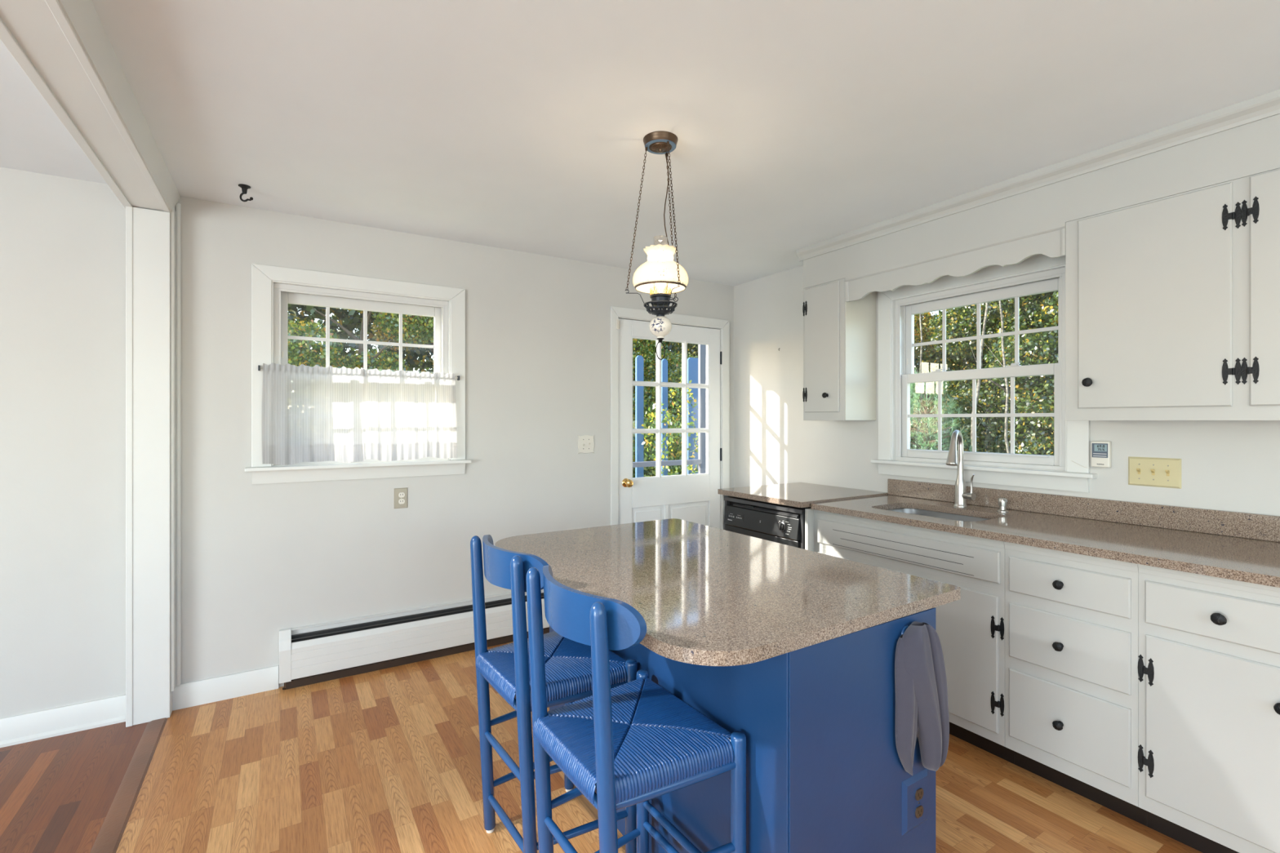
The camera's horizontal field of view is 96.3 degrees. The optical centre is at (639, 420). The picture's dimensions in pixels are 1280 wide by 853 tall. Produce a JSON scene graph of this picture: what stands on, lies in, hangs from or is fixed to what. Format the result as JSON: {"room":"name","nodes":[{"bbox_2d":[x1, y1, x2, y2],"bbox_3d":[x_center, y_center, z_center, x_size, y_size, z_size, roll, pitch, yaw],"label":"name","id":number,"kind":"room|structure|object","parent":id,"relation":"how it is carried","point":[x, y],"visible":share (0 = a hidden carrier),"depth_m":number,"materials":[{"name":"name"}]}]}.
{"room":"kitchen","nodes":[
{"label":"kitchen","id":0,"kind":"room"},
{"bbox_2d":[0,721,147,852],"bbox_3d":[-2.312,1.420,-0.687,3.630,0.100,5.960,0,0,-32],"label":"floor","id":1,"kind":"structure","parent":0,"point":[57,793],"depth_m":2.15,"materials":[{"name":"brown wood"}]},
{"bbox_2d":[0,166,733,718],"bbox_3d":[-2.282,0.150,2.761,7.330,2.440,0.140,0,0,-32],"label":"wall","id":2,"kind":"structure","parent":0,"point":[259,561],"depth_m":2.85,"materials":[{"name":"paint"}]},
{"bbox_2d":[0,0,170,213],"bbox_3d":[-0.779,-1.013,0.268,0.164,0.114,5.680,0,0,-32],"label":"ceiling beam","id":3,"kind":"structure","parent":2,"relation":"attached to","point":[39,35],"depth_m":1.68,"materials":[{"name":"paint"}]},
{"bbox_2d":[57,0,180,212],"bbox_3d":[-0.700,-1.018,0.318,0.026,0.104,5.680,0,0,-32],"label":"trim","id":4,"kind":"structure","parent":2,"relation":"attached to","point":[82,15],"depth_m":1.74,"materials":[{"name":"paint"}]},
{"bbox_2d":[125,206,172,727],"bbox_3d":[-2.254,0.205,2.639,0.154,2.330,0.096,0,0,-32],"label":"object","id":5,"kind":"structure","parent":2,"relation":"attached to","point":[148,695],"depth_m":2.60,"materials":[{"name":"paint"}]},
{"bbox_2d":[170,203,181,691],"bbox_3d":[-2.180,0.113,2.695,0.030,2.285,0.080,0,0,-32],"label":"trim","id":6,"kind":"structure","parent":2,"relation":"attached to","point":[175,215],"depth_m":2.71,"materials":[{"name":"paint"}]},
{"bbox_2d":[172,665,278,711],"bbox_3d":[-2.030,1.313,2.826,0.423,0.114,0.016,0,0,-32],"label":"baseboard","id":7,"kind":"structure","parent":2,"relation":"attached to","point":[196,693],"depth_m":2.81,"materials":[{"name":"paint"}]},
{"bbox_2d":[244,263,471,484],"bbox_3d":[-1.534,-0.234,3.214,1.114,1.107,0.222,0,0,-32],"label":"window","id":8,"kind":"structure","parent":2,"relation":"in","point":[273,287],"depth_m":3.13,"materials":[{"name":"paint"}]},
{"bbox_2d":[257,364,459,380],"bbox_3d":[-1.491,-0.257,3.134,0.991,0.038,0.026,0,0,-32],"label":"curtain rod","id":9,"kind":"object","parent":8,"relation":"attached to","point":[259,366],"visible":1,"depth_m":2.88,"materials":[{"name":"white plastic"}]},
{"bbox_2d":[262,362,364,465],"bbox_3d":[-1.688,-0.033,2.983,0.466,0.519,0.023,0,0,-32],"label":"cafe curtain","id":10,"kind":"object","parent":9,"relation":"hanging from","point":[315,414],"visible":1,"depth_m":2.98,"materials":[{"name":"white fabric"}]},
{"bbox_2d":[360,367,457,461],"bbox_3d":[-1.291,-0.031,3.237,0.512,0.512,0.026,0,0,-32],"label":"cafe curtain","id":11,"kind":"object","parent":9,"relation":"hanging from","point":[411,415],"visible":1,"depth_m":3.24,"materials":[{"name":"white fabric"}]},
{"bbox_2d":[394,487,407,508],"bbox_3d":[-1.354,0.441,3.251,0.072,0.115,0.009,0,0,-32],"label":"power outlet","id":12,"kind":"object","parent":2,"relation":"attached to","point":[400,494],"visible":1,"depth_m":3.25,"materials":[{"name":"plastic"}]},
{"bbox_2d":[398,498,404,504],"bbox_3d":[-1.351,0.459,3.250,0.033,0.028,0.004,0,0,-32],"label":"socket","id":13,"kind":"object","parent":12,"relation":"attached to","point":[401,501],"depth_m":3.25,"materials":[{"name":"white plastic"}]},
{"bbox_2d":[398,492,404,497],"bbox_3d":[-1.351,0.422,3.250,0.033,0.028,0.004,0,0,-32],"label":"socket","id":14,"kind":"object","parent":12,"relation":"attached to","point":[401,495],"depth_m":3.25,"materials":[{"name":"white plastic"}]},
{"bbox_2d":[279,589,549,689],"bbox_3d":[-1.053,1.222,3.404,1.844,0.295,0.068,0,0,-32],"label":"baseboard heater","id":15,"kind":"object","parent":2,"relation":"attached to","point":[308,655],"visible":0.68,"depth_m":3.17,"materials":[{"name":"paint"}]},
{"bbox_2d":[577,434,594,453],"bbox_3d":[-0.360,0.160,3.862,0.126,0.128,0.023,0,0,-32],"label":"light switch","id":16,"kind":"object","parent":2,"relation":"attached to","point":[585,442],"visible":1,"depth_m":3.86,"materials":[{"name":"white plastic"}]},
{"bbox_2d":[616,319,620,328],"bbox_3d":[-0.152,-0.667,3.985,0.020,0.069,0.047,0,0,21],"label":"sensor","id":17,"kind":"object","parent":2,"relation":"attached to","point":[618,322],"visible":1,"depth_m":3.97,"materials":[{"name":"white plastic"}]},
{"bbox_2d":[617,318,721,528],"bbox_3d":[0.249,0.322,4.241,0.933,2.072,0.114,0,0,-32],"label":"door","id":18,"kind":"structure","parent":2,"relation":"in","point":[693,498],"depth_m":4.26,"materials":[{"name":"paint"}]},
{"bbox_2d":[610,306,729,528],"bbox_3d":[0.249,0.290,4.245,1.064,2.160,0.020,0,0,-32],"label":"trim","id":19,"kind":"structure","parent":2,"relation":"attached to","point":[615,312],"depth_m":4.08,"materials":[{"name":"paint"}]},
{"bbox_2d":[0,0,1279,285],"bbox_3d":[-0.742,-1.120,0.292,7.330,0.100,5.960,0,0,-32],"label":"ceiling","id":20,"kind":"structure","parent":0,"point":[514,125],"depth_m":1.95,"materials":[{"name":"paint"}]},
{"bbox_2d":[238,183,253,201],"bbox_3d":[-1.800,-1.034,2.619,0.058,0.072,0.048,0,0,-32],"label":"ceiling hook","id":21,"kind":"object","parent":20,"relation":"attached to","point":[244,187],"visible":1,"depth_m":2.61,"materials":[{"name":"black metal"}]},
{"bbox_2d":[625,130,688,359],"bbox_3d":[0.066,-0.650,2.196,0.241,0.838,0.233,0,0,9],"label":"pendant lamp","id":22,"kind":"object","parent":20,"relation":"hanging from","point":[660,277],"visible":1,"depth_m":2.15,"materials":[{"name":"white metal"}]},
{"bbox_2d":[643,300,677,316],"bbox_3d":[0.078,-0.419,2.184,0.130,0.050,0.130,0,0,-32],"label":"basket","id":23,"kind":"object","parent":22,"relation":"on","point":[656,304],"depth_m":2.15,"materials":[{"name":"metal"}]},
{"bbox_2d":[115,638,1202,852],"bbox_3d":[0.822,1.420,1.267,3.645,0.100,5.960,0,0,-32],"label":"floor","id":24,"kind":"structure","parent":0,"point":[386,760],"depth_m":2.15,"materials":[{"name":"brown wood"}]},
{"bbox_2d":[89,717,167,852],"bbox_3d":[-0.723,1.377,0.248,0.070,0.026,5.585,0,0,-32],"label":"trim","id":25,"kind":"structure","parent":24,"relation":"on","point":[108,840],"depth_m":2.11,"materials":[{"name":"brown wood"}]},
{"bbox_2d":[470,534,637,852],"bbox_3d":[-0.293,0.875,1.853,0.402,0.991,0.456,0,0,-35],"label":"bar stool","id":26,"kind":"object","parent":24,"relation":"on","point":[568,665],"visible":0.67,"depth_m":1.74,"materials":[{"name":"blue paint"}]},
{"bbox_2d":[525,564,746,852],"bbox_3d":[-0.029,0.875,1.441,0.402,0.991,0.456,0,0,-34],"label":"bar stool","id":27,"kind":"object","parent":24,"relation":"on","point":[636,742],"visible":1,"depth_m":1.35,"materials":[{"name":"blue paint"}]},
{"bbox_2d":[721,494,728,529],"bbox_3d":[0.817,0.914,3.776,0.712,0.911,0.016,0,0,-32],"label":"filler panel","id":28,"kind":"object","parent":24,"relation":"on","point":[722,495],"visible":0.02,"depth_m":3.58,"materials":[{"name":"paint"}]},
{"bbox_2d":[549,607,935,852],"bbox_3d":[0.215,0.941,1.993,0.568,0.858,1.345,0,0,-32],"label":"kitchen island","id":29,"kind":"object","parent":24,"relation":"on","point":[825,773],"visible":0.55,"depth_m":1.39,"materials":[{"name":"blue paint"}]},
{"bbox_2d":[494,518,960,666],"bbox_3d":[0.151,0.496,1.979,0.969,0.032,1.402,0,0,-32],"label":"island countertop","id":30,"kind":"structure","parent":29,"relation":"on","point":[704,595],"depth_m":1.65,"materials":[{"name":"stone"}]},
{"bbox_2d":[894,621,949,775],"bbox_3d":[0.744,0.726,1.488,0.188,0.399,0.065,0,0,-32],"label":"dish towel","id":31,"kind":"object","parent":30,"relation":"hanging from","point":[922,704],"visible":1,"depth_m":1.46,"materials":[{"name":"grey fabric"}]},
{"bbox_2d":[901,625,908,635],"bbox_3d":[0.705,0.558,1.488,0.044,0.044,0.030,0,0,-32],"label":"towel hook","id":32,"kind":"object","parent":29,"relation":"attached to","point":[904,628],"visible":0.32,"depth_m":1.49,"materials":[{"name":"blue paint"}]},
{"bbox_2d":[902,768,927,835],"bbox_3d":[0.732,1.010,1.516,0.114,0.140,0.012,0,0,-32],"label":"power outlet","id":33,"kind":"object","parent":29,"relation":"attached to","point":[914,789],"visible":1,"depth_m":1.51,"materials":[{"name":"blue paint"}]},
{"bbox_2d":[915,805,923,818],"bbox_3d":[0.738,1.034,1.516,0.032,0.027,0.004,0,0,-32],"label":"socket","id":34,"kind":"object","parent":33,"relation":"attached to","point":[918,809],"depth_m":1.51,"materials":[{"name":"beige plastic"}]},
{"bbox_2d":[915,787,923,800],"bbox_3d":[0.738,0.988,1.516,0.032,0.027,0.004,0,0,-32],"label":"socket","id":35,"kind":"object","parent":33,"relation":"attached to","point":[918,791],"depth_m":1.51,"materials":[{"name":"beige plastic"}]},
{"bbox_2d":[724,495,810,549],"bbox_3d":[0.976,0.911,3.490,0.730,0.877,0.634,0,0,-32],"label":"dishwasher","id":36,"kind":"object","parent":24,"relation":"on","point":[771,522],"visible":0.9,"depth_m":3.26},
{"bbox_2d":[717,482,888,507],"bbox_3d":[0.979,0.443,3.489,0.744,0.030,0.684,0,0,-32],"label":"countertop","id":37,"kind":"structure","parent":36,"relation":"on","point":[799,495],"depth_m":3.39,"materials":[{"name":"stone"}]},
{"bbox_2d":[804,507,813,551],"bbox_3d":[1.175,0.909,3.217,0.695,0.882,0.020,0,0,-32],"label":"filler panel","id":38,"kind":"object","parent":24,"relation":"on","point":[809,513],"visible":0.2,"depth_m":3.04,"materials":[{"name":"paint"}]},
{"bbox_2d":[813,509,1014,764],"bbox_3d":[1.433,0.919,2.808,0.692,0.902,0.948,0,0,-32],"label":"base cabinet","id":39,"kind":"object","parent":24,"relation":"on","point":[970,629],"visible":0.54,"depth_m":2.39,"materials":[{"name":"paint"}]},
{"bbox_2d":[1004,542,1146,826],"bbox_3d":[1.794,0.919,2.230,0.692,0.902,0.412,0,0,-32],"label":"base cabinet","id":40,"kind":"object","parent":24,"relation":"on","point":[1072,620],"visible":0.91,"depth_m":2.04,"materials":[{"name":"paint"}]},
{"bbox_2d":[1137,564,1279,852],"bbox_3d":[2.336,0.919,1.361,0.692,0.902,1.638,0,0,-32],"label":"base cabinet","id":41,"kind":"object","parent":24,"relation":"on","point":[1209,656],"visible":1,"depth_m":1.74,"materials":[{"name":"paint"}]},
{"bbox_2d":[810,479,1279,587],"bbox_3d":[1.978,0.406,1.940,0.687,0.123,2.998,0,0,-32],"label":"countertop","id":42,"kind":"structure","parent":41,"relation":"on","point":[1244,547],"depth_m":2.27,"materials":[{"name":"stone"}]},
{"bbox_2d":[889,508,987,521],"bbox_3d":[1.424,0.565,2.768,0.345,0.192,0.520,0,0,-32],"label":"sink","id":43,"kind":"object","parent":42,"relation":"in","point":[918,512],"visible":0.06,"depth_m":2.92,"materials":[{"name":"silver metal"}]},
{"bbox_2d":[946,430,976,506],"bbox_3d":[1.581,0.242,2.857,0.203,0.390,0.108,0,0,-32],"label":"kitchen faucet","id":44,"kind":"object","parent":42,"relation":"on","point":[953,460],"visible":1,"depth_m":2.89,"materials":[{"name":"silver metal"}]},
{"bbox_2d":[996,497,1008,511],"bbox_3d":[1.742,0.404,2.750,0.053,0.064,0.057,0,0,-32],"label":"soap dispenser","id":45,"kind":"object","parent":42,"relation":"on","point":[1002,502],"visible":1,"depth_m":2.74,"materials":[{"name":"silver metal"}]},
{"bbox_2d":[733,265,1279,519],"bbox_3d":[2.346,0.150,2.135,0.140,2.440,5.820,0,0,-32],"label":"wall","id":46,"kind":"structure","parent":0,"point":[1227,465],"depth_m":3.64,"materials":[{"name":"paint"}]},
{"bbox_2d":[802,278,875,420],"bbox_3d":[1.206,-0.412,3.518,0.328,0.825,0.319,0,0,-32],"label":"upper cabinet","id":47,"kind":"object","parent":46,"relation":"attached to","point":[839,335],"visible":0.97,"depth_m":3.41,"materials":[{"name":"paint"}]},
{"bbox_2d":[844,222,1065,302],"bbox_3d":[1.488,-0.756,2.861,0.024,0.140,1.103,0,0,-32],"label":"window valance","id":48,"kind":"object","parent":46,"relation":"attached to","point":[1049,241],"visible":1,"depth_m":2.75,"materials":[{"name":"paint"}]},
{"bbox_2d":[871,253,1097,492],"bbox_3d":[1.773,-0.234,3.033,0.222,1.107,1.114,0,0,-32],"label":"window","id":49,"kind":"structure","parent":46,"relation":"in","point":[1039,273],"depth_m":3.00,"materials":[{"name":"paint"}]},
{"bbox_2d":[795,88,1279,261],"bbox_3d":[2.019,-1.036,2.224,0.319,0.068,3.438,0,0,-32],"label":"trim","id":50,"kind":"structure","parent":46,"relation":"attached to","point":[1268,104],"depth_m":2.34,"materials":[{"name":"paint"}]},
{"bbox_2d":[803,113,1279,288],"bbox_3d":[2.043,-0.948,2.219,0.285,0.244,3.404,0,0,-32],"label":"soffit","id":51,"kind":"structure","parent":46,"relation":"attached to","point":[1251,148],"depth_m":2.35,"materials":[{"name":"paint"}]},
{"bbox_2d":[887,479,1279,542],"bbox_3d":[2.261,0.390,2.117,0.020,0.092,2.998,0,0,-32],"label":"backsplash","id":52,"kind":"structure","parent":46,"relation":"attached to","point":[1228,523],"depth_m":2.46,"materials":[{"name":"stone"}]},
{"bbox_2d":[1071,440,1111,469],"bbox_3d":[1.987,0.153,2.554,0.032,0.124,0.179,0,0,-29],"label":"thermometer","id":53,"kind":"object","parent":46,"relation":"attached to","point":[1100,451],"visible":1,"depth_m":2.50,"materials":[{"name":"white plastic"}]},
{"bbox_2d":[1128,456,1181,488],"bbox_3d":[2.109,0.213,2.358,0.024,0.120,0.170,0,0,-32],"label":"light switch","id":54,"kind":"object","parent":46,"relation":"attached to","point":[1142,471],"visible":1,"depth_m":2.35,"materials":[{"name":"beige plastic"}]},
{"bbox_2d":[1065,168,1279,420],"bbox_3d":[2.398,-0.412,1.607,0.328,0.825,1.988,0,0,-32],"label":"upper cabinet","id":55,"kind":"object","parent":46,"relation":"attached to","point":[1172,303],"visible":1,"depth_m":2.07,"materials":[{"name":"paint"}]},
{"label":"outside","id":56,"kind":"structure","parent":0,"visible":0},
{"label":"ground","id":57,"kind":"structure","parent":56,"visible":0},
{"bbox_2d":[288,307,433,372],"bbox_3d":[-4.542,-0.874,10.014,2.561,5.408,2.768,0,0,5],"label":"tree","id":58,"kind":"object","parent":57,"relation":"on","point":[389,323],"visible":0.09,"depth_m":9.65,"materials":[{"name":"green plant"}]},
{"bbox_2d":[370,315,433,373],"bbox_3d":[-3.842,-0.916,11.311,2.684,5.487,2.612,0,0,-32],"label":"tree","id":59,"kind":"object","parent":57,"relation":"on","point":[384,338],"visible":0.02,"depth_m":11.01,"materials":[{"name":"green plant"}]},
{"bbox_2d":[635,355,644,477],"bbox_3d":[-0.006,0.510,7.067,0.100,2.620,0.040,0,0,-32],"label":"post","id":60,"kind":"object","parent":57,"relation":"on","point":[639,360],"visible":0.41,"depth_m":7.05,"materials":[{"name":"blue wood"}]},
{"bbox_2d":[632,413,681,477],"bbox_3d":[0.480,0.821,10.190,3.826,1.933,1.443,0,0,-32],"label":"shrub","id":61,"kind":"object","parent":57,"relation":"on","point":[676,453],"visible":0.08,"depth_m":9.75,"materials":[{"name":"green plant"}]},
{"bbox_2d":[661,359,667,475],"bbox_3d":[0.308,0.520,7.263,0.085,2.600,0.040,0,0,-32],"label":"post","id":62,"kind":"object","parent":57,"relation":"on","point":[664,362],"visible":0.36,"depth_m":7.24,"materials":[{"name":"blue wood"}]},
{"bbox_2d":[632,338,697,474],"bbox_3d":[-0.188,-0.873,12.609,3.548,5.406,2.571,0,0,16],"label":"tree","id":63,"kind":"object","parent":57,"relation":"on","point":[647,352],"visible":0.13,"depth_m":11.96,"materials":[{"name":"green plant"}]},
{"bbox_2d":[632,344,706,473],"bbox_3d":[-0.115,0.145,4.814,2.800,3.350,1.030,0,0,-32],"label":"porch","id":64,"kind":"object","parent":57,"relation":"on","point":[700,461],"visible":0.1,"depth_m":5.69,"materials":[{"name":"grey paint"}]},
{"bbox_2d":[640,375,697,476],"bbox_3d":[0.625,0.616,6.935,1.987,2.313,0.420,0,0,-32],"label":"shrub","id":65,"kind":"object","parent":57,"relation":"on","point":[664,420],"visible":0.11,"depth_m":6.83,"materials":[{"name":"green plant"}]},
{"bbox_2d":[644,342,697,471],"bbox_3d":[1.915,-1.026,13.678,3.290,5.707,3.129,0,0,-26],"label":"tree","id":66,"kind":"object","parent":57,"relation":"on","point":[692,348],"visible":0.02,"depth_m":13.58,"materials":[{"name":"green plant"}]},
{"bbox_2d":[288,303,1057,472],"bbox_3d":[1.360,-1.377,14.345,28.348,7.635,13.635,0,0,6],"label":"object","id":67,"kind":"object","parent":57,"relation":"on","point":[351,320],"visible":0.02,"depth_m":12.83,"materials":[{"name":"green plant"}]},
{"bbox_2d":[687,357,697,474],"bbox_3d":[0.711,0.500,7.515,0.220,2.640,0.040,0,0,-32],"label":"post","id":68,"kind":"object","parent":57,"relation":"on","point":[692,362],"visible":0.19,"depth_m":7.48,"materials":[{"name":"blue wood"}]},
{"bbox_2d":[914,313,923,448],"bbox_3d":[5.654,-0.479,11.555,0.193,4.607,0.664,0,0,-25],"label":"sapling","id":69,"kind":"object","parent":57,"relation":"on","point":[921,316],"visible":0.34,"depth_m":11.53,"materials":[{"name":"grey plant"}]},
{"bbox_2d":[910,311,936,414],"bbox_3d":[5.770,-1.234,14.067,3.072,6.128,3.172,0,0,40],"label":"tree","id":70,"kind":"object","parent":57,"relation":"on","point":[917,317],"visible":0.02,"depth_m":13.00,"materials":[{"name":"green plant"}]},
{"bbox_2d":[910,368,977,451],"bbox_3d":[4.335,0.507,8.740,1.952,2.625,1.982,0,0,-6],"label":"pine tree","id":71,"kind":"object","parent":57,"relation":"on","point":[924,442],"visible":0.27,"depth_m":8.57,"materials":[{"name":"green plant"}]},
{"bbox_2d":[910,302,1032,452],"bbox_3d":[7.323,-1.419,13.011,2.870,6.494,2.903,0,0,39],"label":"tree","id":72,"kind":"object","parent":57,"relation":"on","point":[959,363],"visible":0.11,"depth_m":12.34,"materials":[{"name":"green plant"}]},
{"bbox_2d":[970,302,991,449],"bbox_3d":[6.155,-0.478,10.202,0.202,4.605,0.721,0,0,-32],"label":"sapling","id":73,"kind":"object","parent":57,"relation":"on","point":[979,381],"visible":0.43,"depth_m":10.25,"materials":[{"name":"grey plant"}]},
{"bbox_2d":[926,291,1057,455],"bbox_3d":[7.545,-1.185,11.293,3.180,6.021,3.336,0,0,-11],"label":"tree","id":74,"kind":"object","parent":57,"relation":"on","point":[1024,429],"visible":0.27,"depth_m":10.96,"materials":[{"name":"green plant"}]},
{"bbox_2d":[983,300,1027,453],"bbox_3d":[6.062,-0.480,9.590,0.178,4.602,0.758,0,0,-26],"label":"sapling","id":75,"kind":"object","parent":57,"relation":"on","point":[1006,435],"visible":0.43,"depth_m":9.51,"materials":[{"name":"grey plant"}]},
{"bbox_2d":[1004,290,1057,455],"bbox_3d":[8.166,-1.177,9.962,3.199,6.165,3.391,0,0,9],"label":"tree","id":76,"kind":"object","parent":57,"relation":"on","point":[1043,387],"visible":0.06,"depth_m":10.16,"materials":[{"name":"green plant"}]},
{"bbox_3d":[-3.755,0.150,-1.670,0.140,2.440,5.820,0,0,-32],"label":"wall","id":77,"kind":"structure","parent":0,"visible":0},
{"bbox_2d":[0,694,125,747],"bbox_3d":[-3.783,1.313,1.726,3.407,0.114,0.028,0,0,-32],"label":"baseboard","id":78,"kind":"structure","parent":77,"relation":"attached to","point":[64,720],"depth_m":2.50,"materials":[{"name":"paint"}]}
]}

